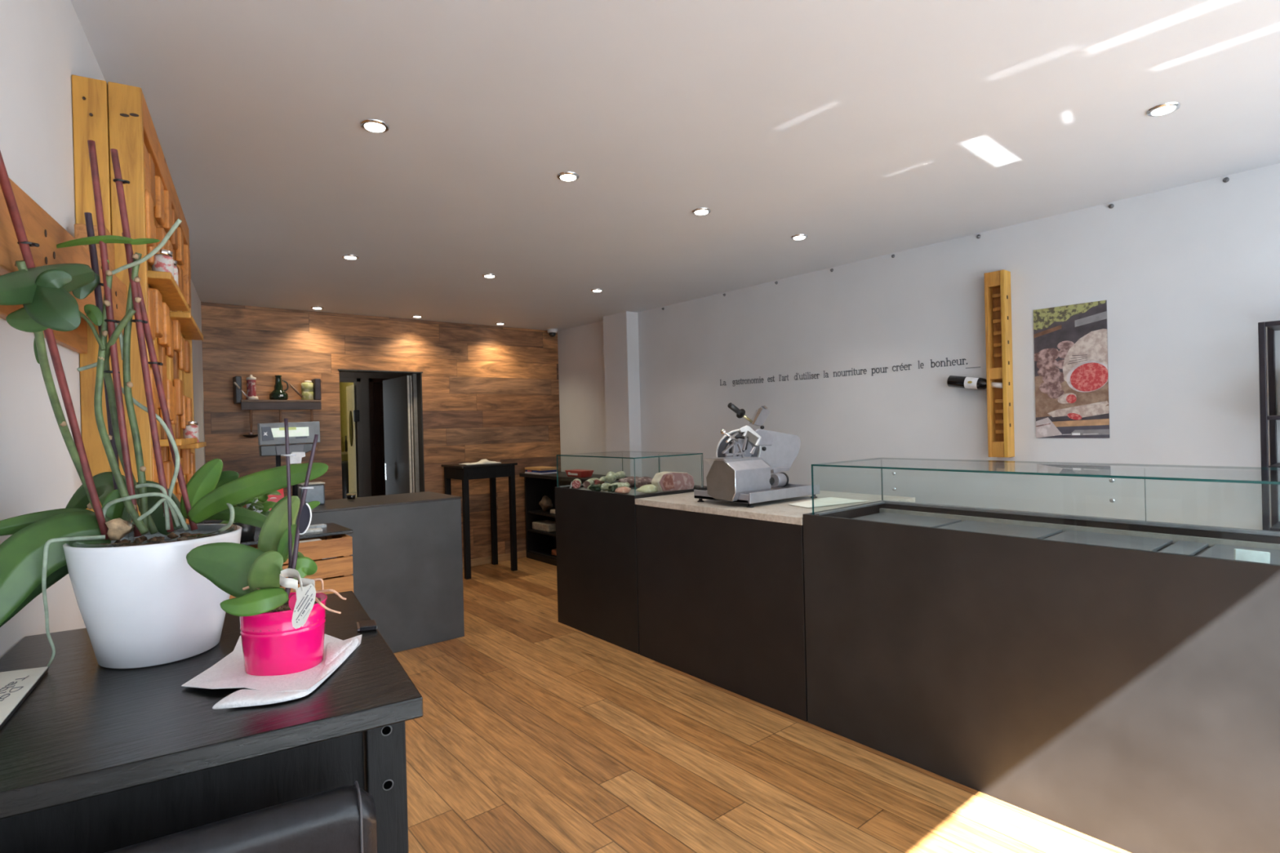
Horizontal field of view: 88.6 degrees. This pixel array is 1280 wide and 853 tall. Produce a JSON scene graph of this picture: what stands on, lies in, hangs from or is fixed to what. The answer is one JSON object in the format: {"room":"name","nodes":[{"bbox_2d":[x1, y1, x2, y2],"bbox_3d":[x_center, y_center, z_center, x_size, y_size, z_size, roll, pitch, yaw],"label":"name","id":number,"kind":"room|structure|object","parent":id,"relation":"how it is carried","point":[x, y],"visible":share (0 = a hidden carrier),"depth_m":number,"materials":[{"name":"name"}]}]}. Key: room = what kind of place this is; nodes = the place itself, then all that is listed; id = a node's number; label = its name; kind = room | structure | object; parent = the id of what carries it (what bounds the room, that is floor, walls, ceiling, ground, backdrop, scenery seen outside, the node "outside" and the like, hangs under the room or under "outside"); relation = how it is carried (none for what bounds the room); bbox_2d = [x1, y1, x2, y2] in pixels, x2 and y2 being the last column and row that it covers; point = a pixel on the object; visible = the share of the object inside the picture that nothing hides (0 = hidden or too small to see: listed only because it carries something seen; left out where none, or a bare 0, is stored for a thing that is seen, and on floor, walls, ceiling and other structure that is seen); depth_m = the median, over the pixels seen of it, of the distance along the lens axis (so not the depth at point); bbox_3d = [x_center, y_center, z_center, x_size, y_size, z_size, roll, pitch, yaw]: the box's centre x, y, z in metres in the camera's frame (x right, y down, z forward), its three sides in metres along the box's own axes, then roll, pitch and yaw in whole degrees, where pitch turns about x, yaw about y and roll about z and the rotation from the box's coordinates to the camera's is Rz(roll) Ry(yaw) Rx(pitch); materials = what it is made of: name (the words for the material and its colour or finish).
{"room":"food shop","nodes":[
{"label":"food shop","id":0,"kind":"room"},
{"bbox_2d":[0,0,205,658],"bbox_3d":[-1.760,0.211,2.155,0.120,2.551,7.540,-2,0,-30],"label":"wall","id":1,"kind":"structure","parent":0,"point":[43,43],"depth_m":1.35,"materials":[{"name":"white paint"}]},
{"bbox_2d":[0,177,126,353],"bbox_3d":[-0.999,-0.336,1.045,0.100,0.295,1.405,-2,0,-30],"label":"shelf","id":2,"kind":"object","parent":1,"relation":"attached to","point":[40,228],"visible":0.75,"depth_m":1.08,"materials":[{"name":"brown wood"}]},
{"bbox_2d":[71,74,206,524],"bbox_3d":[-1.658,-0.184,2.265,0.184,1.376,1.360,-2,0,-30],"label":"wall rack","id":3,"kind":"object","parent":1,"relation":"attached to","point":[113,115],"visible":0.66,"depth_m":1.70,"materials":[{"name":"orange wood"}]},
{"bbox_2d":[151,248,173,277],"bbox_3d":[-1.380,-0.465,1.898,0.052,0.086,0.051,-2,0,-39],"label":"jar","id":4,"kind":"object","parent":3,"relation":"on","point":[163,260],"visible":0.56,"depth_m":1.88,"materials":[{"name":"glass"}]},
{"bbox_2d":[147,270,189,311],"bbox_3d":[-1.452,-0.411,2.023,0.062,0.020,0.550,-2,0,-30],"label":"shelf","id":5,"kind":"object","parent":3,"relation":"attached to","point":[162,282],"depth_m":1.92,"materials":[{"name":"orange wood"}]},
{"bbox_2d":[173,259,178,286],"bbox_3d":[-1.440,-0.464,2.002,0.052,0.086,0.051,-2,0,-39],"label":"jar","id":6,"kind":"object","parent":3,"relation":"on","point":[175,269],"visible":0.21,"depth_m":2.00,"materials":[{"name":"glass"}]},
{"bbox_2d":[159,438,197,446],"bbox_3d":[-1.529,0.051,2.176,0.062,0.020,0.600,-2,0,-30],"label":"shelf","id":7,"kind":"object","parent":3,"relation":"attached to","point":[163,442],"depth_m":1.97,"materials":[{"name":"orange wood"}]},
{"bbox_2d":[169,311,203,340],"bbox_3d":[-1.777,-0.390,2.580,0.062,0.020,0.640,-2,0,-30],"label":"shelf","id":8,"kind":"object","parent":3,"relation":"attached to","point":[189,330],"depth_m":2.47,"materials":[{"name":"orange wood"}]},
{"bbox_2d":[182,421,199,443],"bbox_3d":[-1.755,0.022,2.565,0.052,0.086,0.051,-2,0,-39],"label":"jar","id":9,"kind":"object","parent":3,"relation":"on","point":[192,429],"visible":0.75,"depth_m":2.55,"materials":[{"name":"white ceramic"}]},
{"bbox_2d":[180,441,206,448],"bbox_3d":[-1.815,0.076,2.668,0.062,0.020,0.440,-2,0,-30],"label":"shelf","id":10,"kind":"object","parent":3,"relation":"attached to","point":[199,445],"depth_m":2.49,"materials":[{"name":"orange wood"}]},
{"bbox_2d":[339,382,342,440],"bbox_3d":[-4.674,0.285,9.034,1.252,2.500,0.100,-2,0,-39],"label":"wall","id":11,"kind":"structure","parent":0,"point":[340,382],"depth_m":9.32,"materials":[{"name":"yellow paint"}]},
{"bbox_2d":[340,382,353,450],"bbox_3d":[-3.721,0.262,8.781,0.100,2.500,1.500,-2,0,-39],"label":"wall","id":12,"kind":"structure","parent":0,"point":[343,384],"depth_m":9.22,"materials":[{"name":"yellow paint"}]},
{"bbox_2d":[338,371,412,497],"bbox_3d":[-3.480,0.259,7.944,2.700,2.500,0.100,-2,0,-39],"label":"wall","id":13,"kind":"structure","parent":0,"point":[364,376],"depth_m":7.99,"materials":[{"name":"grey paint"}]},
{"bbox_2d":[346,384,356,497],"bbox_3d":[-3.575,0.498,8.136,0.027,2.005,0.483,-2,0,-33],"label":"door","id":14,"kind":"structure","parent":13,"relation":"in","point":[349,389],"depth_m":8.10,"materials":[{"name":"yellow paint"}]},
{"bbox_2d":[339,377,363,497],"bbox_3d":[-3.578,0.465,7.786,0.552,2.095,0.015,-2,0,-39],"label":"trim","id":15,"kind":"structure","parent":13,"relation":"attached to","point":[357,380],"depth_m":7.93,"materials":[{"name":"grey paint"}]},
{"bbox_2d":[353,409,359,422],"bbox_3d":[-3.417,-0.128,7.908,0.060,0.140,0.043,-2,0,-39],"label":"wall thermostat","id":16,"kind":"object","parent":13,"relation":"attached to","point":[356,412],"visible":1,"depth_m":7.89,"materials":[{"name":"black plastic"}]},
{"bbox_2d":[368,377,412,496],"bbox_3d":[-2.922,0.447,8.321,0.950,2.095,0.020,-2,0,-39],"label":"trim","id":17,"kind":"structure","parent":13,"relation":"attached to","point":[371,380],"depth_m":8.03,"materials":[{"name":"brown wood"}]},
{"bbox_2d":[373,382,414,495],"bbox_3d":[-2.947,0.472,8.352,0.850,2.045,0.060,-2,0,-39],"label":"door","id":18,"kind":"structure","parent":13,"relation":"in","point":[377,387],"depth_m":8.12,"materials":[{"name":"brown wood"}]},
{"bbox_2d":[200,302,560,560],"bbox_3d":[-2.360,0.211,6.515,3.618,2.551,0.120,-2,0,-39],"label":"wall","id":19,"kind":"structure","parent":0,"point":[490,393],"depth_m":6.61,"materials":[{"name":"brown wood"}]},
{"bbox_2d":[232,376,321,409],"bbox_3d":[-3.142,-0.285,5.706,0.660,0.283,0.150,-2,0,-39],"label":"wall shelf","id":20,"kind":"object","parent":19,"relation":"attached to","point":[315,404],"visible":0.99,"depth_m":5.64,"materials":[{"name":"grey wood"}]},
{"bbox_2d":[243,409,257,438],"bbox_3d":[-3.291,-0.033,5.547,0.124,0.263,0.124,-2,0,-39],"label":"ladle","id":21,"kind":"object","parent":20,"relation":"hanging from","point":[251,435],"visible":0.94,"depth_m":5.52,"materials":[{"name":"brown metal"}]},
{"bbox_2d":[243,434,257,438],"bbox_3d":[-3.288,0.083,5.547,0.124,0.030,0.124,-2,0,-39],"label":"bowl","id":22,"kind":"object","parent":21,"relation":"on","point":[251,436],"depth_m":5.51,"materials":[{"name":"metal"}]},
{"bbox_2d":[245,374,258,399],"bbox_3d":[-3.296,-0.332,5.573,0.093,0.215,0.092,-2,0,-39],"label":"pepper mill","id":23,"kind":"object","parent":20,"relation":"on","point":[251,380],"visible":0.94,"depth_m":5.54,"materials":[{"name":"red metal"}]},
{"bbox_2d":[269,375,288,399],"bbox_3d":[-3.138,-0.337,5.702,0.148,0.215,0.147,-2,0,-39],"label":"jug","id":24,"kind":"object","parent":20,"relation":"on","point":[278,393],"visible":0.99,"depth_m":5.67,"materials":[{"name":"green glass"}]},
{"bbox_2d":[301,380,313,399],"bbox_3d":[-2.964,-0.322,5.846,0.098,0.176,0.098,-2,0,-39],"label":"canister","id":25,"kind":"object","parent":20,"relation":"on","point":[307,388],"visible":0.94,"depth_m":5.81,"materials":[{"name":"yellow ceramic"}]},
{"bbox_2d":[337,368,424,492],"bbox_3d":[-2.507,0.475,6.391,0.802,2.030,0.136,-2,0,-39],"label":"trim","id":26,"kind":"structure","parent":19,"relation":"attached to","point":[419,374],"depth_m":6.59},
{"bbox_2d":[382,375,414,495],"bbox_3d":[-2.566,0.485,6.909,0.104,1.990,0.754,-2,0,-39],"label":"door","id":27,"kind":"structure","parent":19,"relation":"in","point":[397,392],"depth_m":6.86,"materials":[{"name":"grey paint"}]},
{"bbox_2d":[412,373,419,492],"bbox_3d":[-2.265,0.474,6.659,0.035,2.018,0.030,-2,0,-39],"label":"trim","id":28,"kind":"structure","parent":19,"relation":"attached to","point":[414,375],"depth_m":6.65,"materials":[{"name":"grey paint"}]},
{"bbox_2d":[462,550,526,568],"bbox_3d":[-1.506,1.425,7.108,1.598,0.075,0.015,-2,0,-39],"label":"baseboard","id":29,"kind":"structure","parent":19,"relation":"attached to","point":[486,560],"depth_m":7.03,"materials":[{"name":"brown wood"}]},
{"bbox_2d":[603,311,641,477],"bbox_3d":[-0.166,0.155,6.579,0.145,2.551,0.382,-2,0,-39],"label":"wall pillar","id":30,"kind":"structure","parent":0,"point":[620,330],"depth_m":6.47,"materials":[{"name":"white paint"}]},
{"bbox_2d":[71,0,1279,331],"bbox_3d":[-0.538,-1.149,3.165,5.238,0.100,7.644,-2,0,-39],"label":"ceiling","id":31,"kind":"structure","parent":0,"point":[863,129],"depth_m":2.46,"materials":[{"name":"paint"}]},
{"bbox_2d":[342,254,359,259],"bbox_3d":[-1.823,-1.065,4.131,0.100,0.010,0.100,-2,0,-39],"label":"recessed light","id":32,"kind":"object","parent":31,"relation":"in","point":[345,256],"visible":1,"depth_m":4.12,"materials":[{"name":"silver metal"}]},
{"bbox_2d":[360,119,389,133],"bbox_3d":[-0.956,-1.081,2.365,0.100,0.010,0.100,-2,0,-39],"label":"recessed light","id":33,"kind":"object","parent":31,"relation":"in","point":[375,126],"visible":1,"depth_m":2.35,"materials":[{"name":"silver metal"}]},
{"bbox_2d":[547,328,557,337],"bbox_3d":[-0.995,-1.061,7.451,0.110,0.085,0.110,-2,0,-39],"label":"security camera","id":34,"kind":"object","parent":31,"relation":"attached to","point":[552,332],"visible":1,"depth_m":7.42,"materials":[{"name":"white plastic"}]},
{"bbox_2d":[556,171,579,181],"bbox_3d":[-0.317,-1.099,2.891,0.100,0.010,0.100,-2,0,-39],"label":"recessed light","id":35,"kind":"object","parent":31,"relation":"in","point":[566,175],"visible":1,"depth_m":2.87,"materials":[{"name":"silver metal"}]},
{"bbox_2d":[692,208,711,215],"bbox_3d":[0.320,-1.117,3.414,0.100,0.010,0.100,-2,0,-39],"label":"recessed light","id":36,"kind":"object","parent":31,"relation":"in","point":[700,211],"visible":1,"depth_m":3.40,"materials":[{"name":"silver metal"}]},
{"bbox_2d":[791,234,808,239],"bbox_3d":[0.956,-1.135,3.937,0.100,0.010,0.100,-2,0,-39],"label":"recessed light","id":37,"kind":"object","parent":31,"relation":"in","point":[798,237],"visible":1,"depth_m":3.92,"materials":[{"name":"silver metal"}]},
{"bbox_2d":[1146,102,1181,116],"bbox_3d":[1.906,-1.153,2.389,0.100,0.010,0.100,-2,0,-39],"label":"recessed light","id":38,"kind":"object","parent":31,"relation":"in","point":[1164,108],"visible":1,"depth_m":2.38,"materials":[{"name":"silver metal"}]},
{"bbox_2d":[393,557,1130,852],"bbox_3d":[-1.616,1.525,4.568,5.238,0.100,11.250,-2,0,-39],"label":"floor","id":39,"kind":"structure","parent":0,"point":[535,732],"depth_m":2.76,"materials":[{"name":"brown wood"}]},
{"bbox_2d":[0,591,422,852],"bbox_3d":[-0.696,0.919,1.045,0.555,1.090,0.700,-2,0,-31],"label":"table","id":40,"kind":"object","parent":39,"relation":"on","point":[96,758],"visible":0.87,"depth_m":0.83,"materials":[{"name":"black wood"}]},
{"bbox_2d":[0,666,48,729],"bbox_3d":[-0.833,0.373,0.837,0.099,0.009,0.447,-2,0,-39],"label":"table card","id":41,"kind":"object","parent":40,"relation":"on","point":[15,686],"visible":1,"depth_m":0.93,"materials":[{"name":"white paper"}]},
{"bbox_2d":[62,524,241,669],"bbox_3d":[-0.800,0.276,1.093,0.239,0.200,0.239,-2,0,-39],"label":"planter","id":42,"kind":"object","parent":40,"relation":"on","point":[140,602],"visible":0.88,"depth_m":1.01,"materials":[{"name":"ceramic"}]},
{"bbox_2d":[0,139,328,666],"bbox_3d":[-0.819,-0.054,1.050,0.497,0.848,0.393,-1,0,38],"label":"orchid plant","id":43,"kind":"object","parent":42,"relation":"in","point":[33,559],"visible":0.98,"depth_m":1.07,"materials":[{"name":"green plant"}]},
{"bbox_2d":[181,634,361,709],"bbox_3d":[-0.571,0.364,1.057,0.217,0.010,0.410,-1,0,-14],"label":"paper napkin","id":44,"kind":"object","parent":40,"relation":"on","point":[228,672],"visible":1,"depth_m":0.94,"materials":[{"name":"paper"}]},
{"bbox_2d":[239,591,327,675],"bbox_3d":[-0.543,0.303,0.996,0.121,0.126,0.142,-1,0,-13],"label":"pot","id":45,"kind":"object","parent":44,"relation":"on","point":[272,646],"visible":0.7,"depth_m":0.96,"materials":[{"name":"metal"}]},
{"bbox_2d":[186,418,346,616],"bbox_3d":[-0.543,0.129,0.950,0.177,0.282,0.168,-2,0,-39],"label":"orchid","id":46,"kind":"object","parent":45,"relation":"in","point":[251,575],"visible":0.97,"depth_m":0.97,"materials":[{"name":"green plant"}]},
{"bbox_2d":[279,568,315,628],"bbox_3d":[-0.487,0.245,0.927,0.058,0.082,0.022,-1,0,20],"label":"plant tag","id":47,"kind":"object","parent":46,"relation":"attached to","point":[306,593],"visible":1,"depth_m":0.93,"materials":[{"name":"grey"}]},
{"bbox_2d":[356,619,377,631],"bbox_3d":[-0.499,0.363,1.199,0.032,0.008,0.049,-2,0,-26],"label":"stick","id":48,"kind":"object","parent":40,"relation":"on","point":[363,625],"visible":1,"depth_m":1.18,"materials":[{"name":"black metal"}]},
{"bbox_2d":[105,781,377,852],"bbox_3d":[-0.591,0.948,0.845,0.430,1.029,0.431,-2,0,-31],"label":"bar stool","id":49,"kind":"object","parent":39,"relation":"on","point":[341,820],"visible":1,"depth_m":0.73,"materials":[{"name":"black leather"}]},
{"bbox_2d":[196,491,464,653],"bbox_3d":[-2.001,0.998,4.331,1.505,0.975,0.600,-2,0,-39],"label":"counter","id":50,"kind":"object","parent":39,"relation":"on","point":[407,562],"visible":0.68,"depth_m":4.34,"materials":[{"name":"grey laminate"}]},
{"bbox_2d":[257,421,319,509],"bbox_3d":[-2.248,0.244,4.168,0.365,0.545,0.300,-2,0,-39],"label":"scale","id":51,"kind":"object","parent":50,"relation":"on","point":[273,434],"visible":0.66,"depth_m":4.09,"materials":[{"name":"grey plastic"}]},
{"bbox_2d":[297,481,324,505],"bbox_3d":[-2.146,0.441,4.287,0.146,0.146,0.104,-2,0,-39],"label":"canister","id":52,"kind":"object","parent":50,"relation":"on","point":[317,493],"visible":0.71,"depth_m":4.26,"materials":[{"name":"metal"}]},
{"bbox_2d":[346,492,355,501],"bbox_3d":[-1.984,0.481,4.513,0.066,0.055,0.074,-1,0,12],"label":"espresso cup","id":53,"kind":"object","parent":50,"relation":"on","point":[351,495],"visible":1,"depth_m":4.49,"materials":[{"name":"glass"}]},
{"bbox_2d":[341,451,347,461],"bbox_3d":[-4.248,0.938,8.939,0.524,1.174,0.530,-2,0,-39],"label":"countertop","id":54,"kind":"structure","parent":39,"relation":"on","point":[344,455],"depth_m":8.84,"materials":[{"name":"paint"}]},
{"bbox_2d":[341,460,348,498],"bbox_3d":[-3.820,0.983,8.494,0.360,1.065,0.360,-2,0,-39],"label":"waste bin","id":55,"kind":"object","parent":39,"relation":"on","point":[344,464],"visible":0.09,"depth_m":8.34,"materials":[{"name":"black plastic"}]},
{"bbox_2d":[441,461,517,579],"bbox_3d":[-1.615,0.922,6.650,0.590,1.090,0.510,-2,0,-39],"label":"bar table","id":56,"kind":"object","parent":39,"relation":"on","point":[464,473],"visible":0.88,"depth_m":6.58,"materials":[{"name":"black wood"}]},
{"bbox_2d":[458,458,501,465],"bbox_3d":[-1.595,0.351,6.550,0.372,0.046,0.181,-2,0,-39],"label":"folded cloth","id":57,"kind":"object","parent":56,"relation":"on","point":[485,461],"visible":1,"depth_m":6.50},
{"bbox_2d":[519,471,626,565],"bbox_3d":[-0.711,0.974,6.829,0.410,0.940,1.420,-2,0,-39],"label":"shelf unit","id":58,"kind":"object","parent":39,"relation":"on","point":[540,544],"visible":0.31,"depth_m":7.29,"materials":[{"name":"black laminate"}]},
{"bbox_2d":[524,471,556,474],"bbox_3d":[-1.080,0.503,7.174,0.220,0.015,0.330,-2,0,-39],"label":"book","id":59,"kind":"object","parent":58,"relation":"on","point":[548,473],"visible":0.53,"depth_m":7.07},
{"bbox_2d":[525,469,556,472],"bbox_3d":[-1.086,0.483,7.189,0.211,0.023,0.300,-2,0,-39],"label":"book","id":60,"kind":"object","parent":59,"relation":"on","point":[526,470],"visible":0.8,"depth_m":7.09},
{"bbox_2d":[524,466,558,471],"bbox_3d":[-1.078,0.458,7.170,0.220,0.025,0.340,-2,0,-39],"label":"book","id":61,"kind":"object","parent":60,"relation":"on","point":[538,468],"visible":1,"depth_m":7.08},
{"bbox_2d":[532,520,555,532],"bbox_3d":[-1.010,1.091,7.189,0.200,0.082,0.340,-2,0,-39],"label":"package","id":62,"kind":"object","parent":58,"relation":"on","point":[547,526],"visible":0.77,"depth_m":7.10},
{"bbox_2d":[538,495,552,511],"bbox_3d":[-1.038,0.847,7.210,0.124,0.176,0.182,-2,0,-39],"label":"bread bag","id":63,"kind":"object","parent":58,"relation":"on","point":[545,503],"visible":1,"depth_m":7.17,"materials":[{"name":"brown paper"}]},
{"bbox_2d":[564,469,593,477],"bbox_3d":[-0.606,0.469,6.548,0.150,0.064,0.298,-2,0,-39],"label":"bowl","id":64,"kind":"object","parent":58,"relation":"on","point":[572,473],"visible":1,"depth_m":6.47,"materials":[{"name":"red plastic"}]},
{"bbox_2d":[555,451,706,654],"bbox_3d":[-0.048,0.815,4.721,0.714,1.240,0.943,-2,0,-39],"label":"display counter","id":65,"kind":"object","parent":39,"relation":"on","point":[596,531],"depth_m":4.45,"materials":[{"name":"black laminate"}]},
{"bbox_2d":[571,478,581,488],"bbox_3d":[-0.470,0.424,4.867,0.069,0.069,0.107,-1,0,-3],"label":"salami","id":66,"kind":"object","parent":65,"relation":"on","point":[576,483],"visible":1,"depth_m":4.81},
{"bbox_2d":[582,479,593,488],"bbox_3d":[-0.382,0.426,4.854,0.061,0.061,0.097,-1,0,11],"label":"salami","id":67,"kind":"object","parent":65,"relation":"on","point":[588,482],"visible":0.8,"depth_m":4.81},
{"bbox_2d":[588,484,601,491],"bbox_3d":[-0.310,0.431,4.600,0.080,0.054,0.086,-2,0,-39],"label":"sprig","id":68,"kind":"object","parent":65,"relation":"on","point":[594,487],"visible":0.94,"depth_m":4.58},
{"bbox_2d":[600,483,610,490],"bbox_3d":[-0.239,0.425,4.636,0.123,0.053,0.071,-2,0,-39],"label":"sausage","id":69,"kind":"object","parent":65,"relation":"on","point":[604,486],"visible":0.74,"depth_m":4.59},
{"bbox_2d":[604,471,617,483],"bbox_3d":[-0.216,0.377,4.872,0.086,0.087,0.139,-1,0,5],"label":"sausage","id":70,"kind":"object","parent":65,"relation":"on","point":[610,477],"visible":0.96,"depth_m":4.82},
{"bbox_2d":[607,484,617,492],"bbox_3d":[-0.186,0.424,4.453,0.070,0.055,0.093,-1,0,28],"label":"sprig","id":71,"kind":"object","parent":65,"relation":"on","point":[611,488],"visible":0.86,"depth_m":4.43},
{"bbox_2d":[608,482,629,487],"bbox_3d":[-0.145,0.422,4.605,0.146,0.062,0.068,-1,0,-15],"label":"sausage","id":72,"kind":"object","parent":65,"relation":"on","point":[620,484],"visible":0.51,"depth_m":4.58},
{"bbox_2d":[572,487,666,495],"bbox_3d":[-0.089,0.466,4.689,0.544,0.030,0.830,-2,0,-39],"label":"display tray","id":73,"kind":"object","parent":65,"relation":"on","point":[633,491],"depth_m":4.52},
{"bbox_2d":[613,471,626,479],"bbox_3d":[-0.151,0.364,4.920,0.063,0.057,0.184,-1,0,18],"label":"sausage","id":74,"kind":"object","parent":65,"relation":"on","point":[619,475],"visible":0.97,"depth_m":4.88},
{"bbox_2d":[614,486,631,493],"bbox_3d":[-0.111,0.429,4.404,0.094,0.048,0.146,-1,0,21],"label":"ham","id":75,"kind":"object","parent":65,"relation":"on","point":[623,490],"visible":1,"depth_m":4.36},
{"bbox_2d":[617,476,638,488],"bbox_3d":[-0.061,0.406,4.781,0.208,0.085,0.118,-2,0,-39],"label":"meat piece","id":76,"kind":"object","parent":65,"relation":"on","point":[630,480],"visible":0.42,"depth_m":4.73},
{"bbox_2d":[633,476,652,488],"bbox_3d":[0.043,0.405,4.722,0.175,0.089,0.111,-2,0,-39],"label":"meat piece","id":77,"kind":"object","parent":65,"relation":"on","point":[642,481],"visible":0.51,"depth_m":4.68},
{"bbox_2d":[635,484,657,493],"bbox_3d":[0.056,0.418,4.389,0.183,0.059,0.117,-2,0,-39],"label":"cheese wedge","id":78,"kind":"object","parent":65,"relation":"on","point":[650,488],"visible":0.91,"depth_m":4.34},
{"bbox_2d":[651,471,694,492],"bbox_3d":[0.229,0.373,4.477,0.345,0.138,0.083,-2,0,-39],"label":"ham","id":79,"kind":"object","parent":65,"relation":"on","point":[663,481],"visible":0.88,"depth_m":4.42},
{"bbox_2d":[635,504,808,721],"bbox_3d":[0.758,0.945,3.942,0.964,0.945,1.264,-2,0,-39],"label":"base cabinet","id":80,"kind":"object","parent":39,"relation":"on","point":[722,598],"visible":0.58,"depth_m":3.54,"materials":[{"name":"black laminate"}]},
{"bbox_2d":[635,490,915,524],"bbox_3d":[0.787,0.452,3.974,1.078,0.036,1.270,-2,0,-39],"label":"countertop","id":81,"kind":"structure","parent":80,"relation":"on","point":[779,510],"depth_m":3.71,"materials":[{"name":"stone"}]},
{"bbox_2d":[693,402,819,507],"bbox_3d":[0.784,0.145,3.984,0.998,0.578,0.435,-2,0,-39],"label":"meat slicer","id":82,"kind":"object","parent":81,"relation":"on","point":[736,474],"visible":1,"depth_m":3.77,"materials":[{"name":"metal"}]},
{"bbox_2d":[789,497,867,507],"bbox_3d":[1.034,0.423,3.643,0.443,0.006,0.252,-2,0,-39],"label":"paper sheet","id":83,"kind":"object","parent":81,"relation":"on","point":[826,501],"visible":1,"depth_m":3.66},
{"bbox_2d":[802,457,1279,852],"bbox_3d":[1.812,0.776,2.458,0.714,1.240,2.358,-2,0,-39],"label":"display counter","id":84,"kind":"object","parent":39,"relation":"on","point":[1114,682],"depth_m":2.34,"materials":[{"name":"brown laminate"}]},
{"bbox_2d":[852,512,961,528],"bbox_3d":[1.201,0.457,3.111,0.514,0.013,0.405,-2,0,-39],"label":"display tray","id":85,"kind":"object","parent":84,"relation":"on","point":[922,519],"depth_m":3.17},
{"bbox_2d":[937,520,1062,539],"bbox_3d":[1.472,0.452,2.781,0.514,0.013,0.400,-2,0,-39],"label":"display tray","id":86,"kind":"object","parent":84,"relation":"on","point":[1042,531],"depth_m":2.85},
{"bbox_2d":[1043,529,1172,551],"bbox_3d":[1.725,0.446,2.474,0.514,0.013,0.345,-2,0,-39],"label":"display tray","id":87,"kind":"object","parent":84,"relation":"on","point":[1148,541],"depth_m":2.54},
{"bbox_2d":[1159,540,1208,555],"bbox_3d":[1.874,0.443,2.292,0.514,0.013,0.085,-2,0,-39],"label":"display tray","id":88,"kind":"object","parent":84,"relation":"on","point":[1194,548],"depth_m":2.36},
{"bbox_2d":[1197,543,1279,564],"bbox_3d":[2.042,0.440,2.088,0.514,0.013,0.405,-2,0,-39],"label":"display tray","id":89,"kind":"object","parent":84,"relation":"on","point":[1224,551],"depth_m":2.29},
{"bbox_2d":[1233,548,1270,564],"bbox_3d":[1.959,0.415,2.101,0.022,0.033,0.090,-2,0,-36],"label":"price card","id":90,"kind":"object","parent":84,"relation":"on","point":[1261,557],"visible":1,"depth_m":2.10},
{"bbox_2d":[1257,320,1279,531],"bbox_3d":[3.091,0.453,2.524,0.260,1.820,0.987,-2,0,-39],"label":"metal shelving","id":91,"kind":"object","parent":39,"relation":"on","point":[1272,326],"visible":0.59,"depth_m":2.82,"materials":[{"name":"metal"}]},
{"bbox_3d":[-1.825,1.336,3.384,0.580,0.296,0.380,-2,0,-39],"label":"wooden crate","id":92,"kind":"object","parent":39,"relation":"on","visible":0},
{"bbox_3d":[-1.832,1.035,3.383,0.580,0.294,0.380,-2,0,-39],"label":"wooden crate","id":93,"kind":"object","parent":92,"relation":"on","visible":0},
{"bbox_2d":[229,533,353,599],"bbox_3d":[-1.840,0.733,3.381,0.580,0.299,0.380,-2,0,-39],"label":"wooden crate","id":94,"kind":"object","parent":93,"relation":"on","point":[335,573],"visible":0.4,"depth_m":3.36,"materials":[{"name":"brown wood"}]},
{"bbox_2d":[240,522,352,545],"bbox_3d":[-1.893,0.570,3.464,0.610,0.018,0.390,-2,0,-39],"label":"board","id":95,"kind":"object","parent":94,"relation":"on","point":[331,529],"visible":0.44,"depth_m":3.44,"materials":[{"name":"brown wood"}]},
{"bbox_2d":[219,490,280,540],"bbox_3d":[-1.969,0.440,3.268,0.292,0.247,0.335,-1,0,8],"label":"plant","id":96,"kind":"object","parent":95,"relation":"on","point":[247,531],"visible":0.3,"depth_m":3.27,"materials":[{"name":"green plant"}]},
{"bbox_2d":[266,488,284,511],"bbox_3d":[-2.231,0.445,3.984,0.122,0.145,0.064,-2,0,-39],"label":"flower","id":97,"kind":"object","parent":96,"relation":"attached to","point":[273,498],"visible":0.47,"depth_m":3.98,"materials":[{"name":"plant"}]},
{"bbox_2d":[305,527,322,533],"bbox_3d":[-1.750,0.551,3.471,0.120,0.012,0.070,-2,0,-34],"label":"stack","id":98,"kind":"object","parent":95,"relation":"on","point":[312,530],"visible":0.64,"depth_m":3.46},
{"bbox_2d":[308,524,326,528],"bbox_3d":[-1.786,0.551,3.610,0.100,0.014,0.060,-2,0,-42],"label":"stack","id":99,"kind":"object","parent":95,"relation":"on","point":[317,526],"visible":0.64,"depth_m":3.60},
{"bbox_2d":[557,163,1279,529],"bbox_3d":[1.472,0.120,4.795,0.120,2.551,7.644,-2,0,-39],"label":"wall","id":100,"kind":"structure","parent":0,"point":[1187,275],"depth_m":3.97,"materials":[{"name":"white paint"}]},
{"bbox_2d":[720,357,980,385],"bbox_3d":[1.372,-0.382,4.802,0.001,0.078,2.162,-2,0,-39],"label":"wall lettering","id":101,"kind":"object","parent":100,"relation":"attached to","point":[962,359],"depth_m":4.61,"materials":[{"name":"paint"}]},
{"bbox_2d":[984,269,1014,457],"bbox_3d":[2.103,-0.362,3.839,0.094,1.080,0.112,-2,0,-39],"label":"rack","id":102,"kind":"object","parent":100,"relation":"attached to","point":[997,296],"visible":0.98,"depth_m":3.83,"materials":[{"name":"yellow wood"}]},
{"bbox_2d":[946,375,1002,389],"bbox_3d":[2.014,-0.269,3.936,0.076,0.099,0.322,-2,0,-39],"label":"wine bottle","id":103,"kind":"object","parent":102,"relation":"in","point":[956,381],"visible":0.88,"depth_m":3.93,"materials":[{"name":"black glass"}]},
{"bbox_2d":[1033,300,1109,438],"bbox_3d":[2.360,-0.301,3.601,0.005,0.729,0.352,-2,0,-39],"label":"poster","id":104,"kind":"object","parent":100,"relation":"attached to","point":[1071,368],"visible":1,"depth_m":3.59,"materials":[{"name":"multicoloured paper"}]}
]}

